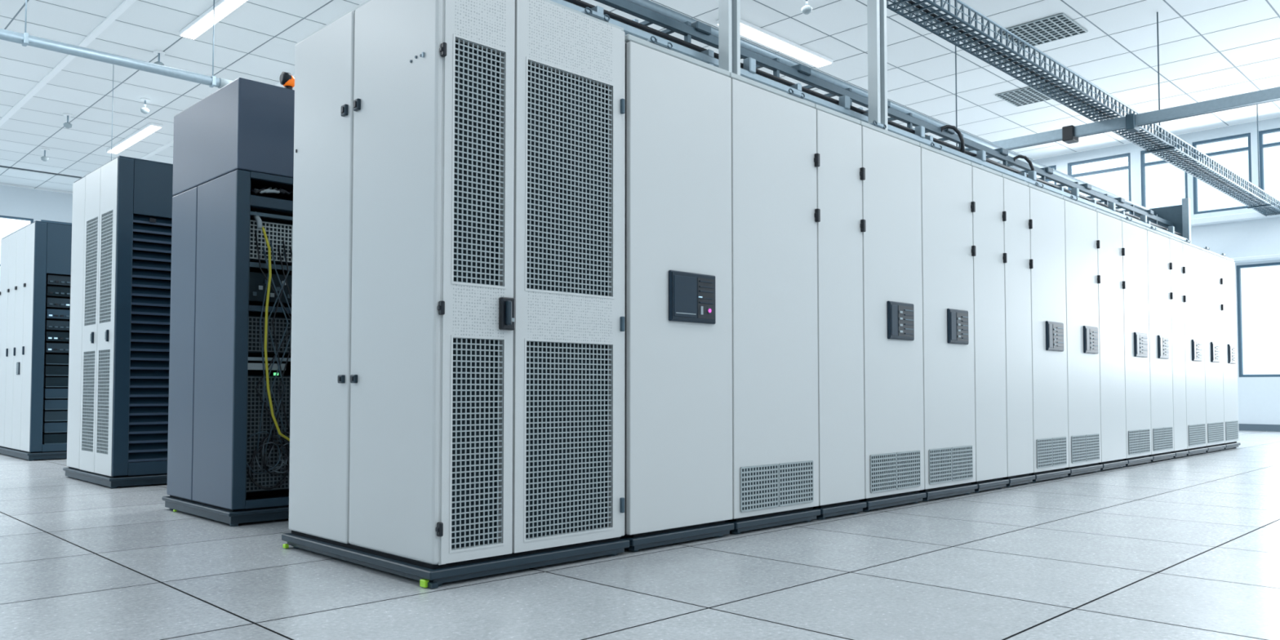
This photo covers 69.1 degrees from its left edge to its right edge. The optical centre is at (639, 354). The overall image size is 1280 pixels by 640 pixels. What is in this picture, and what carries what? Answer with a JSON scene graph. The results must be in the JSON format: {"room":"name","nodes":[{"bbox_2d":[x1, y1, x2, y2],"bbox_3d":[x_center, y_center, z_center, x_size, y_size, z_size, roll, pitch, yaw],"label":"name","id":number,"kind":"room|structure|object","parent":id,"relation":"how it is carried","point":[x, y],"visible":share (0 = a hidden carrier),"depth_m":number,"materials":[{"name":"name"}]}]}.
{"room":"server room","nodes":[
{"label":"server room","id":0,"kind":"room"},
{"bbox_2d":[0,184,72,222],"bbox_3d":[-12.134,-1.062,22.150,22.260,5.145,0.175,2,-3,-45],"label":"wall","id":1,"kind":"structure","parent":0,"point":[37,205],"depth_m":20.77,"materials":[{"name":"paint"}]},
{"bbox_2d":[0,215,33,223],"bbox_3d":[-14.275,-1.683,20.006,2.027,2.727,0.084,2,-3,-45],"label":"window","id":2,"kind":"structure","parent":1,"relation":"in","point":[31,220],"depth_m":20.54,"materials":[{"name":"paint"}]},
{"bbox_2d":[40,219,71,224],"bbox_3d":[-12.734,-1.627,21.532,2.027,2.727,0.084,2,-3,-45],"label":"window","id":3,"kind":"structure","parent":1,"relation":"in","point":[41,220],"depth_m":21.05,"materials":[{"name":"paint"}]},
{"bbox_2d":[0,430,1279,639],"bbox_3d":[-2.097,1.139,11.930,22.260,0.002,28.350,2,-3,-45],"label":"floor","id":4,"kind":"structure","parent":0,"point":[1185,548],"depth_m":3.39,"materials":[{"name":"tile"}]},
{"bbox_2d":[0,220,71,461],"bbox_3d":[-6.186,-0.109,9.835,0.770,2.339,1.582,2,-3,-45],"label":"tall cabinet","id":5,"kind":"object","parent":4,"relation":"on","point":[35,265],"visible":0.57,"depth_m":9.23,"materials":[{"name":"grey metal"}]},
{"bbox_2d":[62,155,173,488],"bbox_3d":[-3.866,-0.212,7.218,0.742,2.353,1.232,2,-3,-45],"label":"tall cabinet","id":6,"kind":"object","parent":4,"relation":"on","point":[118,395],"visible":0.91,"depth_m":6.75,"materials":[{"name":"grey metal"}]},
{"bbox_2d":[161,77,294,526],"bbox_3d":[-2.162,-0.258,5.336,0.732,2.306,1.001,2,-3,-45],"label":"equipment rack","id":7,"kind":"object","parent":4,"relation":"on","point":[229,403],"visible":0.62,"depth_m":4.95,"materials":[{"name":"metal"}]},
{"bbox_2d":[279,71,294,89],"bbox_3d":[-1.914,-1.477,5.059,0.078,0.110,0.073,2,-3,-45],"label":"beacon","id":8,"kind":"object","parent":7,"relation":"on","point":[286,79],"visible":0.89,"depth_m":5.03,"materials":[{"name":"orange plastic"}]},
{"bbox_2d":[281,0,629,588],"bbox_3d":[-0.804,-0.297,4.038,0.974,2.290,1.228,2,-3,-45],"label":"tall cabinet","id":9,"kind":"object","parent":4,"relation":"on","point":[457,410],"visible":1,"depth_m":3.63,"materials":[{"name":"grey metal"}]},
{"bbox_2d":[619,34,733,551],"bbox_3d":[-0.192,-0.264,4.618,0.686,2.265,1.166,2,-3,-45],"label":"tall cabinet","id":10,"kind":"object","parent":4,"relation":"on","point":[678,288],"visible":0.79,"depth_m":4.19,"materials":[{"name":"metal"}]},
{"bbox_2d":[725,71,820,533],"bbox_3d":[0.306,-0.245,5.114,0.712,2.265,1.162,2,-3,-45],"label":"tall cabinet","id":11,"kind":"object","parent":4,"relation":"on","point":[775,215],"visible":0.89,"depth_m":4.69,"materials":[{"name":"grey metal"}]},
{"bbox_2d":[718,0,740,75],"bbox_3d":[0.484,-2.807,5.069,0.140,2.906,0.112,2,-3,-45],"label":"post","id":12,"kind":"object","parent":11,"relation":"on","point":[729,11],"visible":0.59,"depth_m":5.01,"materials":[{"name":"metal"}]},
{"bbox_2d":[812,103,866,519],"bbox_3d":[0.719,-0.216,5.522,0.448,2.236,1.162,2,-3,-45],"label":"tall cabinet","id":13,"kind":"object","parent":4,"relation":"on","point":[840,174],"visible":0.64,"depth_m":5.11,"materials":[{"name":"grey metal"}]},
{"bbox_2d":[858,120,926,511],"bbox_3d":[1.119,-0.216,5.917,0.674,2.265,1.165,2,-3,-45],"label":"tall cabinet","id":14,"kind":"object","parent":4,"relation":"on","point":[891,203],"visible":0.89,"depth_m":5.50,"materials":[{"name":"grey metal"}]},
{"bbox_2d":[918,142,977,501],"bbox_3d":[1.608,-0.198,6.401,0.692,2.265,1.165,2,-3,-45],"label":"tall cabinet","id":15,"kind":"object","parent":4,"relation":"on","point":[948,251],"visible":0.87,"depth_m":5.98,"materials":[{"name":"grey metal"}]},
{"bbox_2d":[866,0,888,130],"bbox_3d":[1.558,-2.768,6.132,0.165,2.906,0.112,2,-3,-45],"label":"post","id":16,"kind":"object","parent":15,"relation":"on","point":[876,9],"visible":0.71,"depth_m":6.07,"materials":[{"name":"metal"}]},
{"bbox_2d":[969,161,1008,492],"bbox_3d":[2.024,-0.169,6.814,0.480,2.236,1.162,2,-3,-45],"label":"tall cabinet","id":17,"kind":"object","parent":4,"relation":"on","point":[988,217],"visible":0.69,"depth_m":6.41,"materials":[{"name":"grey metal"}]},
{"bbox_2d":[1000,173,1035,487],"bbox_3d":[2.355,-0.157,7.142,0.444,2.236,1.162,2,-3,-45],"label":"tall cabinet","id":18,"kind":"object","parent":4,"relation":"on","point":[1018,224],"visible":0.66,"depth_m":6.74,"materials":[{"name":"grey metal"}]},
{"bbox_2d":[1027,182,1070,482],"bbox_3d":[2.754,-0.157,7.536,0.667,2.265,1.165,2,-3,-45],"label":"tall cabinet","id":19,"kind":"object","parent":4,"relation":"on","point":[1046,207],"visible":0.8,"depth_m":7.11,"materials":[{"name":"grey metal"}]},
{"bbox_2d":[1062,195,1102,476],"bbox_3d":[3.245,-0.139,8.021,0.706,2.265,1.165,2,-3,-45],"label":"tall cabinet","id":20,"kind":"object","parent":4,"relation":"on","point":[1082,278],"visible":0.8,"depth_m":7.61,"materials":[{"name":"grey metal"}]},
{"bbox_2d":[1095,208,1128,471],"bbox_3d":[3.714,-0.107,8.488,0.611,2.236,1.162,2,-3,-45],"label":"tall cabinet","id":21,"kind":"object","parent":4,"relation":"on","point":[1110,252],"visible":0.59,"depth_m":8.08,"materials":[{"name":"grey metal"}]},
{"bbox_2d":[1120,216,1152,466],"bbox_3d":[4.179,-0.105,8.946,0.685,2.265,1.165,2,-3,-45],"label":"tall cabinet","id":22,"kind":"object","parent":4,"relation":"on","point":[1135,260],"visible":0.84,"depth_m":8.53,"materials":[{"name":"grey metal"}]},
{"bbox_2d":[1146,226,1175,462],"bbox_3d":[4.669,-0.087,9.431,0.687,2.265,1.165,2,-3,-45],"label":"tall cabinet","id":23,"kind":"object","parent":4,"relation":"on","point":[1160,295],"visible":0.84,"depth_m":9.01,"materials":[{"name":"grey metal"}]},
{"bbox_2d":[1168,235,1188,458],"bbox_3d":[5.069,-0.058,9.829,0.434,2.236,1.162,2,-3,-45],"label":"tall cabinet","id":24,"kind":"object","parent":4,"relation":"on","point":[1179,386],"visible":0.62,"depth_m":9.43,"materials":[{"name":"grey metal"}]},
{"bbox_2d":[1181,239,1208,456],"bbox_3d":[5.477,-0.058,10.231,0.703,2.265,1.165,2,-3,-45],"label":"tall cabinet","id":25,"kind":"object","parent":4,"relation":"on","point":[1192,254],"visible":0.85,"depth_m":9.81,"materials":[{"name":"grey metal"}]},
{"bbox_2d":[1201,246,1226,453],"bbox_3d":[5.986,-0.039,10.735,0.724,2.265,1.165,2,-3,-45],"label":"tall cabinet","id":26,"kind":"object","parent":4,"relation":"on","point":[1212,281],"visible":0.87,"depth_m":10.31,"materials":[{"name":"grey metal"}]},
{"bbox_2d":[550,0,1191,243],"bbox_3d":[2.690,-1.639,7.804,10.654,0.772,0.658,2,-3,-45],"label":"cable tray","id":27,"kind":"object","parent":26,"relation":"on","point":[1175,221],"visible":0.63,"depth_m":6.49,"materials":[{"name":"metal"}]},
{"bbox_2d":[1219,253,1240,449],"bbox_3d":[6.471,-0.022,11.215,0.633,2.265,1.165,2,-3,-45],"label":"tall cabinet","id":28,"kind":"object","parent":4,"relation":"on","point":[1229,359],"visible":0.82,"depth_m":10.79,"materials":[{"name":"grey metal"}]},
{"bbox_2d":[0,0,1279,194],"bbox_3d":[-2.097,-4.056,12.120,22.260,0.105,28.350,2,-3,-45],"label":"ceiling","id":29,"kind":"structure","parent":0,"point":[1209,50],"depth_m":12.56,"materials":[{"name":"tile"}]},
{"bbox_2d":[40,148,48,161],"bbox_3d":[-11.056,-3.702,17.276,0.140,0.223,0.136,2,-3,-45],"label":"smoke detector","id":30,"kind":"object","parent":29,"relation":"attached to","point":[44,157],"visible":1,"depth_m":17.25,"materials":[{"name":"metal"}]},
{"bbox_2d":[0,67,113,177],"bbox_3d":[-9.950,-3.257,9.877,7.973,1.654,0.017,2,-3,-45],"label":"wire","id":31,"kind":"object","parent":29,"relation":"hanging from","point":[113,68],"visible":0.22,"depth_m":12.19,"materials":[{"name":"metal"}]},
{"bbox_2d":[62,113,72,128],"bbox_3d":[-9.285,-3.782,15.091,0.140,0.223,0.136,2,-3,-45],"label":"smoke detector","id":32,"kind":"object","parent":29,"relation":"attached to","point":[67,125],"visible":1,"depth_m":15.06,"materials":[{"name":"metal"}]},
{"bbox_2d":[0,0,232,88],"bbox_3d":[-7.670,-3.657,7.862,8.358,1.004,0.119,2,-3,-45],"label":"ceiling pipe","id":33,"kind":"object","parent":29,"relation":"hanging from","point":[24,39],"depth_m":9.85,"materials":[{"name":"silver metal"}]},
{"bbox_2d":[106,122,162,154],"bbox_3d":[-8.981,-3.814,16.478,0.196,0.059,2.492,2,-3,-45],"label":"fluorescent light","id":34,"kind":"object","parent":29,"relation":"attached to","point":[151,127],"visible":1,"depth_m":16.31,"materials":[{"name":"white plastic"}]},
{"bbox_2d":[140,97,150,114],"bbox_3d":[-7.606,-3.812,14.292,0.140,0.223,0.136,2,-3,-45],"label":"smoke detector","id":35,"kind":"object","parent":29,"relation":"attached to","point":[144,110],"visible":1,"depth_m":14.27,"materials":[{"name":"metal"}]},
{"bbox_2d":[0,0,294,159],"bbox_3d":[-8.415,-3.951,13.243,5.040,0.020,17.843,2,-3,-45],"label":"trim","id":36,"kind":"structure","parent":29,"relation":"attached to","point":[125,4],"depth_m":12.88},
{"bbox_2d":[153,49,164,65],"bbox_3d":[-6.353,-3.885,12.283,0.140,0.223,0.136,2,-3,-45],"label":"smoke detector","id":37,"kind":"object","parent":29,"relation":"attached to","point":[158,52],"visible":0.66,"depth_m":12.26,"materials":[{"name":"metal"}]},
{"bbox_2d":[178,0,248,39],"bbox_3d":[-4.801,-4.023,10.770,0.196,0.059,2.492,2,-3,-45],"label":"fluorescent light","id":38,"kind":"object","parent":29,"relation":"attached to","point":[223,8],"visible":1,"depth_m":11.03,"materials":[{"name":"white plastic"}]},
{"bbox_2d":[715,18,833,67],"bbox_3d":[1.763,-3.982,11.901,2.142,0.059,0.252,2,-3,-45],"label":"fluorescent light","id":39,"kind":"object","parent":29,"relation":"attached to","point":[753,32],"visible":0.77,"depth_m":11.89,"materials":[{"name":"white plastic"}]},
{"bbox_2d":[800,0,812,14],"bbox_3d":[1.880,-3.951,10.488,0.140,0.223,0.136,2,-3,-45],"label":"smoke detector","id":40,"kind":"object","parent":29,"relation":"attached to","point":[806,9],"visible":1,"depth_m":10.45,"materials":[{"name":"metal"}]},
{"bbox_2d":[995,85,1067,106],"bbox_3d":[5.931,-3.923,14.059,0.804,0.018,0.804,2,-3,-45],"label":"ceiling vent grille","id":41,"kind":"object","parent":29,"relation":"in","point":[1026,95],"depth_m":14.13,"materials":[{"name":"white metal"}]},
{"bbox_2d":[996,13,1088,48],"bbox_3d":[5.004,-4.014,11.565,0.804,0.018,0.804,2,-3,-45],"label":"ceiling vent grille","id":42,"kind":"object","parent":29,"relation":"in","point":[1059,26],"depth_m":11.51,"materials":[{"name":"white metal"}]},
{"bbox_2d":[886,0,1279,216],"bbox_3d":[4.134,-3.291,9.001,17.685,1.651,0.315,2,-3,-45],"label":"cable tray","id":43,"kind":"object","parent":29,"relation":"hanging from","point":[1157,146],"visible":0.96,"depth_m":8.87,"materials":[{"name":"metal"}]},
{"bbox_2d":[954,10,1279,154],"bbox_3d":[6.948,-3.264,7.633,0.168,1.805,9.275,2,-3,-45],"label":"support beam","id":44,"kind":"structure","parent":29,"relation":"attached to","point":[1131,122],"depth_m":9.45,"materials":[{"name":"metal"}]},
{"bbox_2d":[1008,116,1279,431],"bbox_3d":[5.872,-1.144,19.913,0.175,5.145,28.350,2,-3,-45],"label":"wall","id":45,"kind":"structure","parent":0,"point":[1259,397],"depth_m":15.58,"materials":[{"name":"paint"}]},
{"bbox_2d":[1021,164,1056,185],"bbox_3d":[7.624,-2.976,18.167,0.084,1.257,1.047,2,-3,-45],"label":"window","id":46,"kind":"structure","parent":45,"relation":"in","point":[1051,166],"depth_m":17.85,"materials":[{"name":"paint"}]},
{"bbox_2d":[1067,152,1131,213],"bbox_3d":[8.530,-3.010,17.253,0.084,1.257,1.103,2,-3,-45],"label":"window","id":47,"kind":"structure","parent":45,"relation":"in","point":[1069,165],"depth_m":17.18,"materials":[{"name":"paint"}]},
{"bbox_2d":[1140,143,1187,207],"bbox_3d":[9.299,-3.038,16.477,0.084,1.257,0.739,2,-3,-45],"label":"window","id":48,"kind":"structure","parent":45,"relation":"in","point":[1144,164],"depth_m":16.69,"materials":[{"name":"paint"}]},
{"bbox_2d":[1192,133,1251,214],"bbox_3d":[9.924,-3.061,15.846,0.084,1.257,0.865,2,-3,-45],"label":"window","id":49,"kind":"structure","parent":45,"relation":"in","point":[1247,135],"depth_m":15.83,"materials":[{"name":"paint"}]},
{"bbox_2d":[1191,210,1279,263],"bbox_3d":[5.730,-1.782,19.781,0.244,0.812,28.301,2,-3,-45],"label":"trim","id":50,"kind":"structure","parent":45,"relation":"attached to","point":[1254,215],"depth_m":15.42,"materials":[{"name":"paint"}]},
{"bbox_2d":[1236,262,1279,377],"bbox_3d":[10.575,-0.574,15.098,0.084,1.873,1.481,2,-3,-45],"label":"window","id":51,"kind":"structure","parent":45,"relation":"in","point":[1238,267],"depth_m":15.57,"materials":[{"name":"paint"}]},
{"bbox_2d":[1238,423,1279,431],"bbox_3d":[5.800,1.368,19.749,0.027,0.111,28.280,2,-3,-45],"label":"baseboard","id":52,"kind":"structure","parent":45,"relation":"attached to","point":[1246,427],"depth_m":15.30,"materials":[{"name":"paint"}]},
{"bbox_2d":[1258,128,1279,204],"bbox_3d":[10.629,-3.087,15.136,0.084,1.257,0.907,2,-3,-45],"label":"window","id":53,"kind":"structure","parent":45,"relation":"in","point":[1261,133],"depth_m":15.41,"materials":[{"name":"paint"}]}
]}

